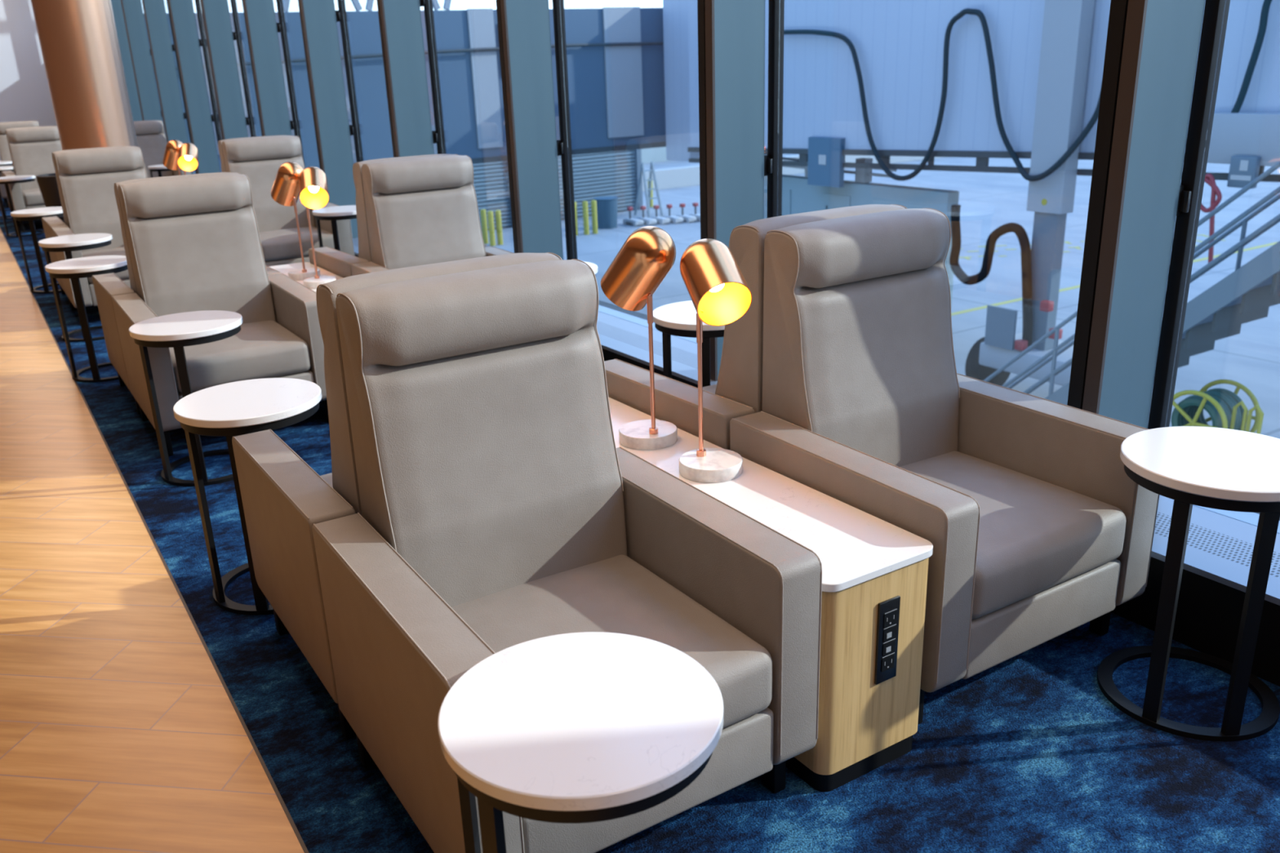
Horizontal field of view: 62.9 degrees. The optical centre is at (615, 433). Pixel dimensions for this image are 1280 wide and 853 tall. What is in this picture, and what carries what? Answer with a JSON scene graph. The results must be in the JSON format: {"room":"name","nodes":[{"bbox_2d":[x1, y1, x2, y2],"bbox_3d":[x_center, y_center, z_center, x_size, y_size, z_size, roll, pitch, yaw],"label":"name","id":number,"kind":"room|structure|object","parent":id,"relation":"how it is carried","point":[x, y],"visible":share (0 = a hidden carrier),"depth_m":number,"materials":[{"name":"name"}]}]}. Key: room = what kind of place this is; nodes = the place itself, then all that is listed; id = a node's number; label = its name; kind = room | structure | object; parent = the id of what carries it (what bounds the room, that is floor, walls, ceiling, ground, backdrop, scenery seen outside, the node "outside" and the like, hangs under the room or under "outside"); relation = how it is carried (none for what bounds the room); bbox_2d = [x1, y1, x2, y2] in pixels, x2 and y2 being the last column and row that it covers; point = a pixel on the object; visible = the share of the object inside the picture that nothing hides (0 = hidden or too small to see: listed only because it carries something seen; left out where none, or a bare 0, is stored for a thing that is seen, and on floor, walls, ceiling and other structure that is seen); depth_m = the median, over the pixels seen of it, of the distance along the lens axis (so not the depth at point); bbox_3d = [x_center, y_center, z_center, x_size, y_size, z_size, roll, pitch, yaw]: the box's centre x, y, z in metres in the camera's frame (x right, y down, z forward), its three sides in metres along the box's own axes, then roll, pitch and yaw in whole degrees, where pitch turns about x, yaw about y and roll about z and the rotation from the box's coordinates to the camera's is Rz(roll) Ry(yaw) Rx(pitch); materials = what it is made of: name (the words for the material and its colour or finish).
{"room":"airport terminal","nodes":[
{"label":"airport terminal","id":0,"kind":"room"},
{"bbox_2d":[0,0,57,160],"bbox_3d":[-14.891,-6.875,19.603,9.600,4.400,0.200,-14,22,-29],"label":"wall","id":1,"kind":"structure","parent":0,"point":[24,91],"depth_m":21.17,"materials":[{"name":"white paint"}]},
{"bbox_2d":[0,229,304,852],"bbox_3d":[-8.030,-0.599,7.433,6.822,0.100,30.000,-14,22,-29],"label":"floor","id":2,"kind":"structure","parent":0,"point":[120,732],"depth_m":2.91,"materials":[{"name":"brown wood"}]},
{"bbox_2d":[0,227,308,852],"bbox_3d":[-5.130,-1.308,9.092,0.008,0.101,30.000,-14,22,-29],"label":"trim","id":3,"kind":"structure","parent":2,"relation":"attached to","point":[266,771],"depth_m":3.04,"materials":[{"name":"brown metal"}]},
{"bbox_2d":[0,198,1279,852],"bbox_3d":[-4.180,-1.540,9.636,2.230,0.100,30.000,-14,22,-29],"label":"floor","id":4,"kind":"structure","parent":0,"point":[1027,753],"depth_m":2.41,"materials":[{"name":"blue carpet"}]},
{"bbox_2d":[0,165,13,219],"bbox_3d":[-7.761,-3.077,13.335,0.425,0.629,0.425,6,21,23],"label":"side table","id":5,"kind":"object","parent":4,"relation":"on","point":[5,168],"visible":0.45,"depth_m":13.19,"materials":[{"name":"white stone"}]},
{"bbox_2d":[0,120,39,206],"bbox_3d":[-8.405,-3.863,14.907,0.800,1.118,0.774,-14,22,-29],"label":"lounge chair","id":6,"kind":"object","parent":4,"relation":"on","point":[5,154],"visible":0.17,"depth_m":14.90,"materials":[{"name":"beige leather"}]},
{"bbox_2d":[0,175,44,236],"bbox_3d":[-6.677,-2.556,11.724,0.425,0.629,0.425,6,21,23],"label":"side table","id":7,"kind":"object","parent":4,"relation":"on","point":[6,180],"visible":0.94,"depth_m":11.57,"materials":[{"name":"white stone"}]},
{"bbox_2d":[4,126,62,231],"bbox_3d":[-6.710,-3.018,12.304,0.800,1.118,0.774,-14,22,-29],"label":"lounge chair","id":8,"kind":"object","parent":4,"relation":"on","point":[31,148],"visible":0.56,"depth_m":12.33,"materials":[{"name":"beige leather"}]},
{"bbox_2d":[22,187,44,206],"bbox_3d":[-6.652,-2.807,12.294,0.580,0.165,0.585,-14,22,-29],"label":"seat cushion","id":9,"kind":"object","parent":8,"relation":"on","point":[31,197],"depth_m":11.99,"materials":[{"name":"beige leather"}]},
{"bbox_2d":[10,206,63,293],"bbox_3d":[-4.564,-1.484,8.427,0.425,0.629,0.425,6,21,23],"label":"side table","id":10,"kind":"object","parent":4,"relation":"on","point":[33,214],"visible":0.78,"depth_m":8.26,"materials":[{"name":"white stone"}]},
{"bbox_2d":[35,173,64,222],"bbox_3d":[-5.995,-2.497,11.421,0.476,0.665,0.476,-14,22,-29],"label":"stool","id":11,"kind":"object","parent":4,"relation":"on","point":[47,183],"visible":0.2,"depth_m":11.17,"materials":[{"name":"black fabric"}]},
{"bbox_2d":[38,233,112,342],"bbox_3d":[-3.435,-0.952,6.778,0.425,0.629,0.425,3,20,16],"label":"side table","id":12,"kind":"object","parent":4,"relation":"on","point":[68,244],"visible":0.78,"depth_m":6.60,"materials":[{"name":"white stone"}]},
{"bbox_2d":[31,0,137,150],"bbox_3d":[-4.974,-3.832,9.612,0.660,4.300,0.660,-14,22,-29],"label":"column","id":13,"kind":"structure","parent":4,"relation":"on","point":[78,40],"depth_m":9.54,"materials":[{"name":"orange metal"}]},
{"bbox_2d":[44,255,128,382],"bbox_3d":[-2.885,-0.647,5.847,0.425,0.629,0.425,6,21,23],"label":"side table","id":14,"kind":"object","parent":4,"relation":"on","point":[76,268],"visible":0.87,"depth_m":5.69,"materials":[{"name":"white stone"}]},
{"bbox_2d":[41,146,136,306],"bbox_3d":[-3.934,-1.636,8.043,0.800,1.118,0.774,-14,22,-29],"label":"lounge chair","id":15,"kind":"object","parent":4,"relation":"on","point":[47,222],"visible":0.13,"depth_m":7.70,"materials":[{"name":"beige leather"}]},
{"bbox_2d":[49,146,146,310],"bbox_3d":[-3.517,-1.428,7.403,0.800,1.118,0.774,-14,22,-29],"label":"lounge chair","id":16,"kind":"object","parent":4,"relation":"on","point":[86,178],"visible":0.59,"depth_m":7.43,"materials":[{"name":"beige leather"}]},
{"bbox_2d":[81,247,129,283],"bbox_3d":[-3.460,-1.217,7.393,0.580,0.165,0.585,-14,22,-29],"label":"seat cushion","id":17,"kind":"object","parent":16,"relation":"on","point":[124,275],"depth_m":7.27,"materials":[{"name":"beige leather"}]},
{"bbox_2d":[133,120,191,177],"bbox_3d":[-5.729,-3.258,12.865,0.800,1.118,0.774,-14,22,-29],"label":"lounge chair","id":18,"kind":"object","parent":4,"relation":"on","point":[150,135],"visible":0.28,"depth_m":13.00,"materials":[{"name":"beige leather"}]},
{"bbox_2d":[147,164,182,177],"bbox_3d":[-5.310,-2.890,12.506,0.425,0.629,0.425,10,23,32],"label":"side table","id":19,"kind":"object","parent":4,"relation":"on","point":[158,168],"visible":0.3,"depth_m":12.24,"materials":[{"name":"white stone"}]},
{"bbox_2d":[128,310,242,486],"bbox_3d":[-1.709,-0.151,4.296,0.425,0.629,0.425,3,20,16],"label":"side table","id":20,"kind":"object","parent":4,"relation":"on","point":[179,331],"visible":0.91,"depth_m":4.14,"materials":[{"name":"white stone"}]},
{"bbox_2d":[92,172,280,414],"bbox_3d":[-2.238,-0.791,5.440,0.800,1.118,0.774,-14,22,-29],"label":"lounge chair","id":21,"kind":"object","parent":4,"relation":"on","point":[106,286],"visible":0.2,"depth_m":5.15,"materials":[{"name":"beige leather"}]},
{"bbox_2d":[111,173,328,456],"bbox_3d":[-1.821,-0.584,4.800,0.800,1.118,0.774,-14,22,-29],"label":"lounge chair","id":22,"kind":"object","parent":4,"relation":"on","point":[194,243],"visible":0.87,"depth_m":4.82,"materials":[{"name":"beige leather"}]},
{"bbox_2d":[168,320,311,392],"bbox_3d":[-1.764,-0.372,4.790,0.580,0.165,0.585,-14,22,-29],"label":"seat cushion","id":23,"kind":"object","parent":22,"relation":"on","point":[262,348],"depth_m":4.60,"materials":[{"name":"beige leather"}]},
{"bbox_2d":[173,377,321,614],"bbox_3d":[-1.097,0.187,3.261,0.425,0.629,0.425,6,21,23],"label":"side table","id":24,"kind":"object","parent":4,"relation":"on","point":[233,409],"visible":0.82,"depth_m":3.12,"materials":[{"name":"white stone"}]},
{"bbox_2d":[217,135,293,172],"bbox_3d":[-2.953,-1.875,8.603,0.800,1.118,0.774,-14,22,-29],"label":"lounge chair","id":25,"kind":"object","parent":4,"relation":"on","point":[220,142],"visible":0.09,"depth_m":8.06,"materials":[{"name":"beige leather"}]},
{"bbox_2d":[222,135,355,266],"bbox_3d":[-2.537,-1.668,7.964,0.800,1.118,0.774,-14,22,-29],"label":"lounge chair","id":26,"kind":"object","parent":4,"relation":"on","point":[260,158],"visible":0.52,"depth_m":7.99,"materials":[{"name":"beige leather"}]},
{"bbox_2d":[258,226,334,262],"bbox_3d":[-2.479,-1.457,7.954,0.580,0.165,0.585,-14,22,-29],"label":"seat cushion","id":27,"kind":"object","parent":26,"relation":"on","point":[279,244],"depth_m":7.74,"materials":[{"name":"beige leather"}]},
{"bbox_2d":[269,262,342,401],"bbox_3d":[-1.526,-0.525,5.498,0.328,0.521,1.550,-14,22,-29],"label":"console","id":28,"kind":"object","parent":4,"relation":"on","point":[284,268],"visible":0.1,"depth_m":5.90,"materials":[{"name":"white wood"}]},
{"bbox_2d":[271,161,320,279],"bbox_3d":[-1.690,-1.130,5.531,0.219,0.609,0.173,14,25,39],"label":"table lamp","id":29,"kind":"object","parent":28,"relation":"on","point":[285,191],"visible":0.91,"depth_m":5.43,"materials":[{"name":"metal"}]},
{"bbox_2d":[269,262,342,292],"bbox_3d":[-1.538,-0.762,5.416,0.328,0.019,1.546,-14,22,-29],"label":"countertop","id":30,"kind":"structure","parent":28,"relation":"on","point":[284,268],"depth_m":5.90,"materials":[{"name":"white stone"}]},
{"bbox_2d":[298,166,337,288],"bbox_3d":[-1.535,-1.056,5.332,0.181,0.589,0.246,-7,20,-12],"label":"table lamp","id":31,"kind":"object","parent":28,"relation":"on","point":[313,180],"visible":0.98,"depth_m":5.28,"materials":[{"name":"metal"}]},
{"bbox_2d":[311,204,356,251],"bbox_3d":[-1.968,-1.333,7.681,0.425,0.629,0.425,10,23,32],"label":"side table","id":32,"kind":"object","parent":4,"relation":"on","point":[333,214],"visible":0.44,"depth_m":7.45,"materials":[{"name":"white stone"}]},
{"bbox_2d":[231,252,562,739],"bbox_3d":[-0.542,0.053,2.837,0.800,1.118,0.774,-14,22,-29],"label":"lounge chair","id":33,"kind":"object","parent":4,"relation":"on","point":[282,496],"visible":0.33,"depth_m":2.49,"materials":[{"name":"beige leather"}]},
{"bbox_2d":[320,472,333,488],"bbox_3d":[-0.584,0.215,2.979,0.580,0.165,0.585,-14,22,-29],"label":"seat cushion","id":34,"kind":"object","parent":33,"relation":"on","point":[327,477],"depth_m":3.04,"materials":[{"name":"beige leather"}]},
{"bbox_2d":[308,154,487,278],"bbox_3d":[-1.258,-1.031,6.000,0.800,1.118,0.774,-14,22,-29],"label":"lounge chair","id":35,"kind":"object","parent":4,"relation":"on","point":[339,263],"visible":0.2,"depth_m":5.57,"materials":[{"name":"beige leather"}]},
{"bbox_2d":[351,155,512,275],"bbox_3d":[-0.841,-0.824,5.361,0.800,1.118,0.774,-14,22,-29],"label":"lounge chair","id":36,"kind":"object","parent":4,"relation":"on","point":[420,211],"visible":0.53,"depth_m":5.42,"materials":[{"name":"beige leather"}]},
{"bbox_2d":[311,258,822,852],"bbox_3d":[-0.126,0.261,2.197,0.800,1.118,0.774,-14,22,-29],"label":"lounge chair","id":37,"kind":"object","parent":4,"relation":"on","point":[501,508],"visible":0.91,"depth_m":2.21,"materials":[{"name":"beige leather"}]},
{"bbox_2d":[451,555,772,728],"bbox_3d":[-0.068,0.472,2.187,0.580,0.165,0.585,-14,22,-29],"label":"seat cushion","id":38,"kind":"object","parent":37,"relation":"on","point":[649,597],"depth_m":2.21,"materials":[{"name":"beige leather"}]},
{"bbox_2d":[437,631,723,852],"bbox_3d":[-0.040,0.701,1.673,0.425,0.629,0.425,-10,21,-20],"label":"side table","id":39,"kind":"object","parent":4,"relation":"on","point":[584,726],"visible":1,"depth_m":1.51,"materials":[{"name":"white stone"}]},
{"bbox_2d":[653,300,724,386],"bbox_3d":[0.361,-0.172,4.102,0.425,0.629,0.425,10,23,32],"label":"side table","id":40,"kind":"object","parent":4,"relation":"on","point":[678,318],"visible":0.28,"depth_m":3.89,"materials":[{"name":"white stone"}]},
{"bbox_2d":[604,204,907,449],"bbox_3d":[0.438,-0.186,3.397,0.800,1.118,0.774,-14,22,-29],"label":"lounge chair","id":41,"kind":"object","parent":4,"relation":"on","point":[737,392],"visible":0.3,"depth_m":2.96,"materials":[{"name":"beige leather"}]},
{"bbox_2d":[608,396,933,791],"bbox_3d":[0.169,0.319,2.895,0.328,0.521,1.550,-14,22,-29],"label":"console","id":42,"kind":"object","parent":4,"relation":"on","point":[875,571],"visible":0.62,"depth_m":2.29,"materials":[{"name":"brown wood"}]},
{"bbox_2d":[600,226,677,450],"bbox_3d":[0.079,-0.268,2.870,0.219,0.609,0.173,14,25,39],"label":"table lamp","id":43,"kind":"object","parent":42,"relation":"on","point":[648,254],"visible":1,"depth_m":2.77,"materials":[{"name":"metal"}]},
{"bbox_2d":[679,238,751,483],"bbox_3d":[0.234,-0.194,2.671,0.181,0.589,0.246,-7,20,-12],"label":"table lamp","id":44,"kind":"object","parent":42,"relation":"on","point":[720,295],"visible":1,"depth_m":2.62,"materials":[{"name":"metal"}]},
{"bbox_2d":[608,396,933,592],"bbox_3d":[0.158,0.082,2.813,0.328,0.019,1.546,-14,22,-29],"label":"countertop","id":45,"kind":"structure","parent":42,"relation":"on","point":[853,546],"depth_m":2.43,"materials":[{"name":"white stone"}]},
{"bbox_2d":[881,653,894,671],"bbox_3d":[0.590,0.497,2.271,0.036,0.032,0.002,-14,22,-29],"label":"socket","id":46,"kind":"object","parent":42,"relation":"attached to","point":[887,660],"depth_m":2.27,"materials":[{"name":"black plastic"}]},
{"bbox_2d":[883,609,897,628],"bbox_3d":[0.586,0.395,2.235,0.036,0.032,0.002,-14,22,-29],"label":"socket","id":47,"kind":"object","parent":42,"relation":"attached to","point":[890,616],"depth_m":2.23,"materials":[{"name":"black plastic"}]},
{"bbox_2d":[729,208,1159,724],"bbox_3d":[0.854,0.021,2.758,0.800,1.118,0.774,-14,22,-29],"label":"lounge chair","id":48,"kind":"object","parent":4,"relation":"on","point":[1033,519],"visible":0.9,"depth_m":2.74,"materials":[{"name":"beige leather"}]},
{"bbox_2d":[900,450,1126,618],"bbox_3d":[0.912,0.233,2.748,0.580,0.165,0.585,-14,22,-29],"label":"seat cushion","id":49,"kind":"object","parent":48,"relation":"on","point":[1045,531],"depth_m":2.60,"materials":[{"name":"beige leather"}]},
{"bbox_2d":[1097,426,1279,741],"bbox_3d":[1.405,0.348,2.501,0.425,0.629,0.425,6,21,23],"label":"side table","id":50,"kind":"object","parent":4,"relation":"on","point":[1221,468],"visible":1,"depth_m":2.38,"materials":[{"name":"white stone"}]},
{"bbox_3d":[-3.222,-1.370,8.101,0.328,0.521,1.550,-14,22,-29],"label":"console","id":51,"kind":"object","parent":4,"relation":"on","visible":0},
{"bbox_2d":[162,139,182,175],"bbox_3d":[-3.386,-1.974,8.134,0.219,0.609,0.173,14,25,39],"label":"table lamp","id":52,"kind":"object","parent":51,"relation":"on","point":[170,161],"visible":0.67,"depth_m":8.00,"materials":[{"name":"metal"}]},
{"bbox_2d":[177,142,198,174],"bbox_3d":[-3.231,-1.900,7.935,0.181,0.589,0.246,-7,20,-12],"label":"table lamp","id":53,"kind":"object","parent":51,"relation":"on","point":[188,156],"visible":0.82,"depth_m":7.86,"materials":[{"name":"metal"}]},
{"bbox_2d":[598,300,1279,533],"bbox_3d":[-3.006,-1.835,10.305,0.545,0.516,30.000,-14,22,-29],"label":"wall","id":54,"kind":"structure","parent":0,"point":[603,304],"depth_m":5.91,"materials":[{"name":"black"}]},
{"bbox_2d":[111,0,142,121],"bbox_3d":[-8.007,-6.395,16.904,0.293,4.067,0.094,-14,22,-29],"label":"trim","id":55,"kind":"structure","parent":54,"relation":"attached to","point":[116,4],"depth_m":16.99,"materials":[{"name":"blue paint"}]},
{"bbox_2d":[120,0,162,121],"bbox_3d":[-7.068,-5.928,15.462,0.293,4.067,0.094,-14,22,-29],"label":"trim","id":56,"kind":"structure","parent":54,"relation":"attached to","point":[132,11],"depth_m":15.54,"materials":[{"name":"blue paint"}]},
{"bbox_2d":[142,0,193,174],"bbox_3d":[-6.129,-5.460,14.020,0.293,4.067,0.094,-14,22,-29],"label":"trim","id":57,"kind":"structure","parent":54,"relation":"attached to","point":[162,49],"depth_m":14.16,"materials":[{"name":"blue paint"}]},
{"bbox_2d":[166,0,196,173],"bbox_3d":[-6.422,-5.695,14.773,0.066,4.100,1.782,-14,22,-29],"label":"window","id":58,"kind":"structure","parent":54,"relation":"in","point":[174,46],"depth_m":14.25,"materials":[{"name":"black glass"}]},
{"bbox_2d":[167,0,220,173],"bbox_3d":[-5.190,-4.992,12.579,0.293,4.067,0.094,-14,22,-29],"label":"trim","id":59,"kind":"structure","parent":54,"relation":"attached to","point":[187,42],"depth_m":12.78,"materials":[{"name":"blue paint"}]},
{"bbox_2d":[195,0,222,162],"bbox_3d":[-5.483,-5.227,13.331,0.066,4.100,1.782,-14,22,-29],"label":"window","id":60,"kind":"structure","parent":54,"relation":"in","point":[203,42],"depth_m":12.80,"materials":[{"name":"black metal"}]},
{"bbox_2d":[200,0,248,140],"bbox_3d":[-4.251,-4.524,11.137,0.293,4.067,0.094,-14,22,-29],"label":"trim","id":61,"kind":"structure","parent":54,"relation":"attached to","point":[220,36],"depth_m":11.29,"materials":[{"name":"blue paint"}]},
{"bbox_2d":[230,0,256,137],"bbox_3d":[-4.544,-4.760,11.890,0.066,4.100,1.782,-14,22,-29],"label":"window","id":62,"kind":"structure","parent":54,"relation":"in","point":[237,36],"depth_m":11.37,"materials":[{"name":"black metal"}]},
{"bbox_2d":[241,0,293,136],"bbox_3d":[-3.312,-4.057,9.695,0.293,4.067,0.094,-14,22,-29],"label":"trim","id":63,"kind":"structure","parent":54,"relation":"attached to","point":[262,28],"depth_m":9.85,"materials":[{"name":"blue paint"}]},
{"bbox_2d":[275,0,305,168],"bbox_3d":[-3.605,-4.292,10.448,0.066,4.100,1.782,-14,22,-29],"label":"window","id":64,"kind":"structure","parent":54,"relation":"in","point":[282,26],"depth_m":9.95,"materials":[{"name":"black metal"}]},
{"bbox_2d":[297,0,358,238],"bbox_3d":[-2.373,-3.589,8.254,0.293,4.067,0.094,-14,22,-29],"label":"trim","id":65,"kind":"structure","parent":54,"relation":"attached to","point":[318,18],"depth_m":8.50,"materials":[{"name":"blue paint"}]},
{"bbox_2d":[337,0,363,162],"bbox_3d":[-2.666,-3.824,9.006,0.066,4.100,1.782,-14,22,-29],"label":"window","id":66,"kind":"structure","parent":54,"relation":"in","point":[342,16],"depth_m":8.54,"materials":[{"name":"black metal"}]},
{"bbox_2d":[376,0,436,157],"bbox_3d":[-1.433,-3.121,6.812,0.293,4.067,0.094,-14,22,-29],"label":"trim","id":67,"kind":"structure","parent":54,"relation":"attached to","point":[400,23],"depth_m":7.01,"materials":[{"name":"blue paint"}]},
{"bbox_2d":[422,0,446,154],"bbox_3d":[-1.727,-3.356,7.565,0.066,4.100,1.782,-14,22,-29],"label":"window frame","id":68,"kind":"structure","parent":54,"relation":"in","point":[439,135],"depth_m":7.09,"materials":[{"name":"black metal"}]},
{"bbox_2d":[495,0,563,259],"bbox_3d":[-0.494,-2.653,5.370,0.293,4.067,0.094,-14,22,-29],"label":"window mullion","id":69,"kind":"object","parent":54,"relation":"attached to","point":[532,144],"depth_m":5.66,"materials":[{"name":"blue paint"}]},
{"bbox_2d":[552,0,577,259],"bbox_3d":[-0.788,-2.889,6.123,0.066,4.100,1.782,-14,22,-29],"label":"window","id":70,"kind":"structure","parent":54,"relation":"in","point":[565,146],"depth_m":5.75,"materials":[{"name":"black metal"}]},
{"bbox_2d":[697,0,768,381],"bbox_3d":[0.445,-2.186,3.929,0.293,4.067,0.094,-14,22,-29],"label":"window mullion","id":71,"kind":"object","parent":54,"relation":"attached to","point":[731,33],"depth_m":4.20,"materials":[{"name":"blue paint"}]},
{"bbox_2d":[766,0,784,217],"bbox_3d":[0.152,-2.421,4.681,0.066,4.100,1.782,-14,22,-29],"label":"window frame","id":72,"kind":"structure","parent":54,"relation":"in","point":[776,7],"depth_m":4.26,"materials":[{"name":"black metal"}]},
{"bbox_2d":[352,237,1279,605],"bbox_3d":[-3.073,-2.072,10.184,0.457,0.017,30.000,-14,22,-29],"label":"window","id":73,"kind":"structure","parent":54,"relation":"on","point":[1220,548],"depth_m":2.98,"materials":[{"name":"glass"}]},
{"bbox_2d":[354,253,1279,686],"bbox_3d":[-3.250,-1.918,10.119,0.015,0.216,30.000,-14,22,-29],"label":"baseboard","id":74,"kind":"structure","parent":54,"relation":"attached to","point":[1208,615],"depth_m":2.74,"materials":[{"name":"black metal"}]},
{"bbox_2d":[1066,0,1205,428],"bbox_3d":[1.384,-1.718,2.487,0.293,4.067,0.094,-14,22,-29],"label":"column","id":75,"kind":"structure","parent":54,"relation":"attached to","point":[1152,49],"depth_m":2.81,"materials":[{"name":"blue paint"}]},
{"bbox_2d":[1147,0,1230,429],"bbox_3d":[1.091,-1.953,3.240,0.066,4.100,1.782,-14,22,-29],"label":"window frame","id":76,"kind":"structure","parent":54,"relation":"in","point":[1215,15],"depth_m":2.90,"materials":[{"name":"black metal"}]},
{"label":"outside","id":77,"kind":"structure","parent":0,"visible":0},
{"bbox_2d":[481,154,1279,439],"bbox_3d":[58.778,-48.621,147.921,257.300,0.300,320.000,-14,22,-29],"label":"pavement","id":78,"kind":"structure","parent":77,"point":[988,201],"depth_m":30.23,"materials":[{"name":"concrete"}]},
{"bbox_2d":[480,208,488,244],"bbox_3d":[-4.452,-7.021,35.385,0.190,1.150,0.190,-14,22,-29],"label":"bollard","id":79,"kind":"object","parent":78,"relation":"on","point":[483,215],"visible":0.97,"depth_m":35.31,"materials":[{"name":"yellow metal"}]},
{"bbox_2d":[487,210,495,246],"bbox_3d":[-4.152,-6.859,34.890,0.190,1.150,0.190,-14,22,-29],"label":"bollard","id":80,"kind":"object","parent":78,"relation":"on","point":[490,214],"visible":0.97,"depth_m":34.81,"materials":[{"name":"yellow"}]},
{"bbox_2d":[494,209,502,244],"bbox_3d":[-3.915,-6.918,35.026,0.190,1.150,0.190,-14,22,-29],"label":"bollard","id":81,"kind":"object","parent":78,"relation":"on","point":[498,215],"visible":1,"depth_m":34.95,"materials":[{"name":"yellow"}]},
{"bbox_2d":[472,148,643,230],"bbox_3d":[-4.066,-9.415,38.292,12.478,3.700,0.308,-16,23,-33],"label":"roller shutter door","id":82,"kind":"structure","parent":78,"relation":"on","point":[615,173],"depth_m":40.49,"materials":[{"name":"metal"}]},
{"bbox_2d":[582,200,589,235],"bbox_3d":[-1.049,-7.520,36.388,0.190,1.150,0.190,-14,22,-29],"label":"bollard","id":83,"kind":"object","parent":78,"relation":"on","point":[585,212],"visible":1,"depth_m":36.32,"materials":[{"name":"yellow metal"}]},
{"bbox_2d":[591,200,597,234],"bbox_3d":[-0.751,-7.574,36.503,0.190,1.150,0.190,-14,22,-29],"label":"bollard","id":84,"kind":"object","parent":78,"relation":"on","point":[593,203],"visible":1,"depth_m":36.43,"materials":[{"name":"yellow metal"}]},
{"bbox_2d":[593,196,617,229],"bbox_3d":[-0.340,-7.983,37.751,0.880,1.060,0.880,-14,22,-29],"label":"waste bin","id":85,"kind":"object","parent":78,"relation":"on","point":[606,206],"visible":0.98,"depth_m":37.45,"materials":[{"name":"blue plastic"}]},
{"bbox_2d":[622,206,644,226],"bbox_3d":[0.623,-7.941,38.144,0.340,0.640,0.900,-14,22,-29],"label":"cart","id":86,"kind":"object","parent":78,"relation":"on","point":[636,222],"visible":1,"depth_m":38.13,"materials":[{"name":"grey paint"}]},
{"bbox_2d":[634,161,663,217],"bbox_3d":[1.228,-9.401,40.167,0.670,2.020,1.069,-14,22,-29],"label":"step ladder","id":87,"kind":"object","parent":78,"relation":"on","point":[651,170],"visible":0.96,"depth_m":40.01,"materials":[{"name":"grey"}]},
{"bbox_2d":[641,146,671,163],"bbox_3d":[4.865,-19.077,66.730,52.000,2.300,6.000,-14,22,-29],"label":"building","id":88,"kind":"structure","parent":78,"relation":"on","point":[652,154],"depth_m":62.14,"materials":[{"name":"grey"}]},
{"bbox_2d":[642,155,942,191],"bbox_3d":[9.309,-13.704,53.126,24.900,0.850,0.500,-14,22,-29],"label":"concrete barrier","id":89,"kind":"object","parent":78,"relation":"on","point":[668,178],"visible":0.07,"depth_m":49.49,"materials":[{"name":"grey concrete"}]},
{"bbox_2d":[764,153,959,307],"bbox_3d":[4.549,-3.675,21.030,0.330,3.650,5.450,-14,22,-29],"label":"machine","id":90,"kind":"object","parent":78,"relation":"on","point":[797,196],"visible":0.26,"depth_m":20.13,"materials":[{"name":"white metal"}]},
{"bbox_2d":[687,0,1279,386],"bbox_3d":[9.774,-3.523,13.692,3.650,7.815,26.903,-14,22,-29],"label":"bridge","id":91,"kind":"structure","parent":78,"relation":"on","point":[1049,55],"depth_m":17.00,"materials":[{"name":"grey metal"}]},
{"bbox_2d":[949,204,1032,346],"bbox_3d":[6.151,-2.621,17.168,0.143,2.107,1.774,-14,22,-29],"label":"hose","id":92,"kind":"object","parent":91,"relation":"attached to","point":[1022,236],"visible":0.98,"depth_m":16.80,"materials":[{"name":"black rubber"}]},
{"bbox_2d":[783,0,1271,181],"bbox_3d":[5.642,-5.523,17.032,0.430,2.945,9.580,-14,22,-29],"label":"cable","id":93,"kind":"object","parent":91,"relation":"hanging from","point":[1266,4],"visible":0.71,"depth_m":16.66,"materials":[{"name":"black plastic"}]},
{"bbox_2d":[1200,173,1222,262],"bbox_3d":[7.861,-2.851,13.977,0.060,1.238,0.401,-14,22,-29],"label":"hose","id":94,"kind":"object","parent":91,"relation":"hanging from","point":[1210,180],"visible":0.62,"depth_m":13.81,"materials":[{"name":"red"}]},
{"bbox_2d":[959,234,1226,259],"bbox_3d":[13.062,-5.390,30.347,9.701,0.006,2.136,-3,19,-3],"label":"painted marking","id":95,"kind":"object","parent":78,"relation":"on","point":[1068,242],"visible":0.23,"depth_m":30.49,"materials":[{"name":"yellow"}]},
{"bbox_2d":[951,241,1278,315],"bbox_3d":[21.307,-6.047,31.208,36.000,0.006,0.160,-14,22,-29],"label":"painted line","id":96,"kind":"object","parent":78,"relation":"on","point":[1273,243],"visible":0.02,"depth_m":24.99,"materials":[{"name":"yellow"}]},
{"bbox_2d":[983,160,1279,404],"bbox_3d":[5.638,-1.428,10.132,1.002,6.496,6.030,-14,22,-29],"label":"stairs","id":97,"kind":"structure","parent":78,"relation":"on","point":[1246,295],"depth_m":9.67,"materials":[{"name":"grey metal"}]},
{"bbox_2d":[1171,379,1263,434],"bbox_3d":[5.728,0.707,10.272,0.800,2.442,0.988,-14,22,-29],"label":"hose reel","id":98,"kind":"object","parent":78,"relation":"on","point":[1226,410],"visible":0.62,"depth_m":9.87,"materials":[{"name":"yellow"}]},
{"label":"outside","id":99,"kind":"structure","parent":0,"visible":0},
{"bbox_2d":[143,0,699,173],"bbox_3d":[-2.681,-8.102,24.190,15.700,3.920,4.200,-14,22,-29],"label":"building","id":100,"kind":"structure","parent":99,"point":[628,68],"depth_m":23.50,"materials":[{"name":"blue metal"}]},
{"bbox_2d":[282,0,451,12],"bbox_3d":[-4.775,-10.316,22.479,11.000,2.283,0.120,-14,22,-29],"label":"frame","id":101,"kind":"object","parent":100,"relation":"on","point":[369,5],"visible":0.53,"depth_m":22.44,"materials":[{"name":"grey paint"}]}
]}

